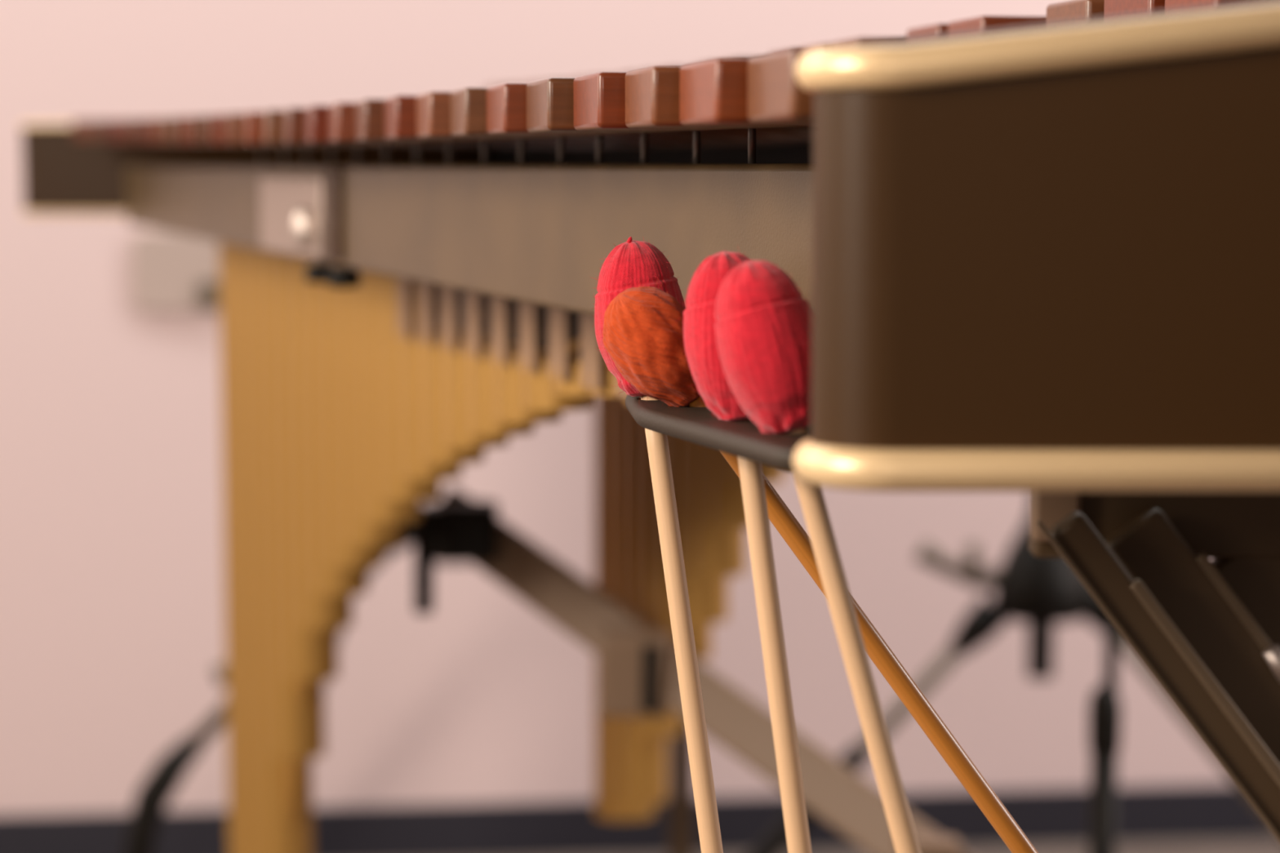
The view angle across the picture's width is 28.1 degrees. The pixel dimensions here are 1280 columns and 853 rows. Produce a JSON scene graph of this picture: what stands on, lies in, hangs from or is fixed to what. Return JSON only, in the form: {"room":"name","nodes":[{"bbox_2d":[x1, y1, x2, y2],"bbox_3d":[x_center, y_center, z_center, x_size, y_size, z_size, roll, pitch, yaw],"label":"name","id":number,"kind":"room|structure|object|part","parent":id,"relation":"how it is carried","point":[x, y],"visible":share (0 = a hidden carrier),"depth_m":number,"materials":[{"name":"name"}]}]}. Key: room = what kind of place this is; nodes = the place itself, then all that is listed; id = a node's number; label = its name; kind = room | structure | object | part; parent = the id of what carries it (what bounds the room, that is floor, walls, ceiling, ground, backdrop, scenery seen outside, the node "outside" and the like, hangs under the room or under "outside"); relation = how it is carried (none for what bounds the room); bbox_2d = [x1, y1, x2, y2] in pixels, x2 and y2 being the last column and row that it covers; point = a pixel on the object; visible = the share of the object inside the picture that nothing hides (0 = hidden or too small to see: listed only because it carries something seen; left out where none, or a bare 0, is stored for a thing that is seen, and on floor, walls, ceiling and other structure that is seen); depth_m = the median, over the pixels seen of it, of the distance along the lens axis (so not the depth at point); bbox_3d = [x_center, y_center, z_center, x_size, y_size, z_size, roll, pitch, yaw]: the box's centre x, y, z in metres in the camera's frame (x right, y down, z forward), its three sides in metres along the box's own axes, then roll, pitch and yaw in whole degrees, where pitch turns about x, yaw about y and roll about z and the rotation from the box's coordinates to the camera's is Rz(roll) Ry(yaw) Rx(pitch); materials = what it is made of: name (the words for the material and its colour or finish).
{"room":"music room","nodes":[
{"label":"music room","id":0,"kind":"room"},
{"bbox_2d":[0,0,1234,816],"bbox_3d":[-0.729,-0.897,3.404,9.292,3.000,0.120,-1,6,-6],"label":"wall","id":1,"kind":"structure","parent":0,"point":[113,621],"depth_m":3.47,"materials":[{"name":"paint"}]},
{"bbox_2d":[132,231,219,311],"bbox_3d":[-0.613,-0.207,3.417,0.128,0.108,0.016,-1,6,-6],"label":"wall plate","id":2,"kind":"object","parent":1,"relation":"attached to","point":[172,272],"visible":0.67,"depth_m":3.41,"materials":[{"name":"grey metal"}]},
{"bbox_2d":[198,280,219,308],"bbox_3d":[-0.575,-0.176,3.419,0.030,0.038,0.007,-1,6,-6],"label":"switch","id":3,"kind":"object","parent":2,"relation":"attached to","point":[208,291],"depth_m":3.42,"materials":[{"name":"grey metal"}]},
{"bbox_2d":[0,784,1274,852],"bbox_3d":[-0.722,0.565,3.485,9.292,0.075,0.012,-1,6,-6],"label":"baseboard","id":4,"kind":"structure","parent":1,"relation":"attached to","point":[1192,811],"depth_m":3.55,"materials":[{"name":"rubber"}]},
{"bbox_2d":[723,836,1279,852],"bbox_3d":[-0.500,1.015,-0.098,11.000,0.100,9.600,0,6,0],"label":"floor","id":5,"kind":"structure","parent":0,"point":[1245,845],"depth_m":3.60,"materials":[{"name":"tile"}]},
{"bbox_2d":[124,499,471,852],"bbox_3d":[-0.112,0.376,2.985,1.128,0.582,0.437,3,6,26],"label":"cable","id":6,"kind":"object","parent":5,"relation":"on","point":[152,798],"visible":0.34,"depth_m":2.99,"materials":[{"name":"black plastic"}]},
{"bbox_3d":[-0.490,0.290,2.994,0.024,0.027,0.023,0,6,0],"label":"leg knob","id":7,"kind":"part","parent":6,"relation":"part of","materials":[{"name":"grey metal"}]},
{"bbox_3d":[-0.401,0.248,2.990,0.295,0.301,0.021,0,6,0],"label":"leg","id":8,"kind":"part","parent":6,"relation":"part of","materials":[{"name":"grey metal"}]},
{"bbox_3d":[-0.402,0.363,3.196,0.065,0.565,0.508,-4,7,-34],"label":"leg","id":9,"kind":"part","parent":6,"relation":"part of","materials":[{"name":"grey metal"}]},
{"bbox_2d":[19,0,1279,852],"bbox_3d":[0.211,0.249,1.867,1.050,1.033,2.330,-2,6,-19],"label":"marimba","id":10,"kind":"object","parent":5,"relation":"on","point":[1038,255],"visible":0.99,"depth_m":1.15,"materials":[{"name":"rosewood"},{"name":"black plastic"},{"name":"dark steel"}]},
{"bbox_3d":[-0.166,-0.326,2.724,0.982,0.017,0.050,0,6,0],"label":"trim","id":11,"kind":"part","parent":10,"relation":"part of","materials":[{"name":"gold metal"}]},
{"bbox_3d":[-0.166,-0.228,2.733,0.982,0.005,0.050,0,6,0],"label":"trim","id":12,"kind":"part","parent":10,"relation":"part of","materials":[{"name":"gold metal"}]},
{"bbox_3d":[-0.291,-0.211,1.974,0.003,0.020,0.003,0,6,0],"label":"support post","id":13,"kind":"part","parent":10,"relation":"part of","materials":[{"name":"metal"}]},
{"bbox_3d":[-0.263,-0.203,1.890,0.003,0.020,0.003,0,6,0],"label":"support post","id":14,"kind":"part","parent":10,"relation":"part of","materials":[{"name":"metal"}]},
{"bbox_3d":[-0.249,-0.151,1.829,0.005,0.054,0.229,-2,6,-18],"label":"latch plate","id":15,"kind":"part","parent":10,"relation":"part of","materials":[{"name":"silver metal"}]},
{"bbox_3d":[-0.230,-0.136,1.757,0.018,0.028,0.018,0,6,0],"label":"latch knob","id":16,"kind":"part","parent":10,"relation":"part of","materials":[{"name":"silver metal"}]},
{"bbox_3d":[-0.235,-0.194,1.808,0.003,0.020,0.003,0,6,0],"label":"support post","id":17,"kind":"part","parent":10,"relation":"part of","materials":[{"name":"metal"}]},
{"bbox_3d":[-0.208,-0.186,1.727,0.003,0.020,0.003,0,6,0],"label":"support post","id":18,"kind":"part","parent":10,"relation":"part of","materials":[{"name":"metal"}]},
{"bbox_3d":[-0.181,-0.178,1.649,0.003,0.020,0.003,0,6,0],"label":"support post","id":19,"kind":"part","parent":10,"relation":"part of","materials":[{"name":"metal"}]},
{"bbox_3d":[-0.156,-0.171,1.573,0.003,0.020,0.003,0,6,0],"label":"support post","id":20,"kind":"part","parent":10,"relation":"part of","materials":[{"name":"metal"}]},
{"bbox_3d":[-0.130,-0.163,1.497,0.003,0.020,0.003,0,6,0],"label":"support post","id":21,"kind":"part","parent":10,"relation":"part of","materials":[{"name":"metal"}]},
{"bbox_3d":[-0.194,0.131,2.295,0.019,0.074,0.018,0,6,0],"label":"clamp handle","id":22,"kind":"part","parent":10,"relation":"part of","materials":[{"name":"black plastic"}]},
{"bbox_3d":[-0.106,-0.156,1.425,0.003,0.020,0.003,0,6,0],"label":"support post","id":23,"kind":"part","parent":10,"relation":"part of","materials":[{"name":"metal"}]},
{"bbox_3d":[-0.201,-0.140,1.727,0.684,0.072,1.975,0,6,0],"label":"rail","id":24,"kind":"part","parent":10,"relation":"part of","materials":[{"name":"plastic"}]},
{"bbox_3d":[-0.082,-0.148,1.354,0.003,0.020,0.003,0,6,0],"label":"support post","id":25,"kind":"part","parent":10,"relation":"part of","materials":[{"name":"metal"}]},
{"bbox_3d":[-0.130,-0.113,2.190,0.012,0.095,1.083,-1,6,-11],"label":"rail","id":26,"kind":"part","parent":10,"relation":"part of","materials":[{"name":"black plastic"}]},
{"bbox_3d":[-0.060,-0.142,1.288,0.003,0.020,0.003,0,6,0],"label":"support post","id":27,"kind":"part","parent":10,"relation":"part of","materials":[{"name":"metal"}]},
{"bbox_3d":[-0.038,-0.135,1.223,0.003,0.020,0.003,0,6,0],"label":"support post","id":28,"kind":"part","parent":10,"relation":"part of","materials":[{"name":"metal"}]},
{"bbox_3d":[-0.018,-0.129,1.165,0.003,0.020,0.003,0,6,0],"label":"support post","id":29,"kind":"part","parent":10,"relation":"part of","materials":[{"name":"metal"}]},
{"bbox_3d":[0.002,-0.123,1.105,0.003,0.020,0.003,0,6,0],"label":"support post","id":30,"kind":"part","parent":10,"relation":"part of","materials":[{"name":"metal"}]},
{"bbox_3d":[0.051,-0.164,1.725,0.417,0.080,1.975,0,6,0],"label":"rail","id":31,"kind":"part","parent":10,"relation":"part of","materials":[{"name":"black plastic"}]},
{"bbox_2d":[590,236,723,852],"bbox_3d":[0.015,0.143,0.967,0.040,0.428,0.087,-5,8,-42],"label":"mallet","id":32,"kind":"object","parent":10,"relation":"on","point":[631,260],"visible":0.59,"depth_m":0.96,"materials":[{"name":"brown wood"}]},
{"bbox_3d":[0.045,0.190,2.773,0.026,0.815,0.030,0,6,0],"label":"leg","id":33,"kind":"part","parent":10,"relation":"part of","materials":[{"name":"wood"}]},
{"bbox_3d":[0.023,-0.117,1.042,0.003,0.020,0.003,0,6,0],"label":"support post","id":34,"kind":"part","parent":10,"relation":"part of","materials":[{"name":"metal"}]},
{"bbox_2d":[675,250,812,852],"bbox_3d":[0.048,0.152,0.889,0.077,0.430,0.039,5,7,38],"label":"mallet","id":35,"kind":"object","parent":10,"relation":"on","point":[703,357],"visible":0.48,"depth_m":0.88,"materials":[{"name":"red fabric"}]},
{"bbox_3d":[0.043,-0.111,0.984,0.003,0.020,0.003,0,6,0],"label":"support post","id":36,"kind":"part","parent":10,"relation":"part of","materials":[{"name":"metal"}]},
{"bbox_2d":[710,259,921,852],"bbox_3d":[0.086,0.154,0.846,0.132,0.416,0.037,2,6,15],"label":"mallet","id":37,"kind":"object","parent":10,"relation":"on","point":[763,326],"visible":0.86,"depth_m":0.83,"materials":[{"name":"red fabric"}]},
{"bbox_2d":[594,277,1038,852],"bbox_3d":[0.113,0.118,0.966,0.265,0.350,0.038,-1,6,-11],"label":"mallet","id":38,"kind":"object","parent":10,"relation":"on","point":[643,340],"visible":0.8,"depth_m":0.94,"materials":[{"name":"wood"}]},
{"bbox_3d":[0.266,0.010,0.727,0.445,0.012,0.055,0,6,0],"label":"trim","id":39,"kind":"part","parent":10,"relation":"part of","materials":[{"name":"gold metal"}]},
{"bbox_3d":[0.266,-0.123,0.714,0.445,0.058,0.055,0,6,0],"label":"trim","id":40,"kind":"part","parent":10,"relation":"part of","materials":[{"name":"gold metal"}]},
{"bbox_2d":[751,507,1235,852],"bbox_3d":[0.481,0.325,3.085,0.878,0.620,0.398,0,6,0],"label":"tripod stand","id":41,"kind":"object","parent":5,"relation":"on","point":[1042,593],"visible":0.67,"depth_m":3.04,"materials":[{"name":"black plastic"}]},
{"bbox_3d":[0.238,0.422,3.078,0.390,0.426,0.021,0,6,0],"label":"leg","id":42,"kind":"part","parent":41,"relation":"part of","materials":[{"name":"grey metal"}]},
{"bbox_3d":[0.479,0.159,3.051,0.031,0.284,0.031,0,6,0],"label":"post","id":43,"kind":"part","parent":41,"relation":"part of","materials":[{"name":"black plastic"}]},
{"bbox_3d":[0.709,0.419,2.992,0.417,0.449,0.021,3,6,25],"label":"leg","id":44,"kind":"part","parent":41,"relation":"part of","materials":[{"name":"grey metal"}]},
{"bbox_2d":[1088,613,1121,852],"bbox_3d":[0.434,0.424,2.405,0.240,0.573,0.240,0,6,0],"label":"pole stand","id":45,"kind":"object","parent":5,"relation":"on","point":[1104,709],"visible":0.94,"depth_m":2.38,"materials":[{"name":"black plastic"}]},
{"bbox_3d":[0.439,0.202,2.382,0.013,0.127,0.013,0,6,0],"label":"rod","id":46,"kind":"part","parent":45,"relation":"part of","materials":[{"name":"silver metal"}]}
]}

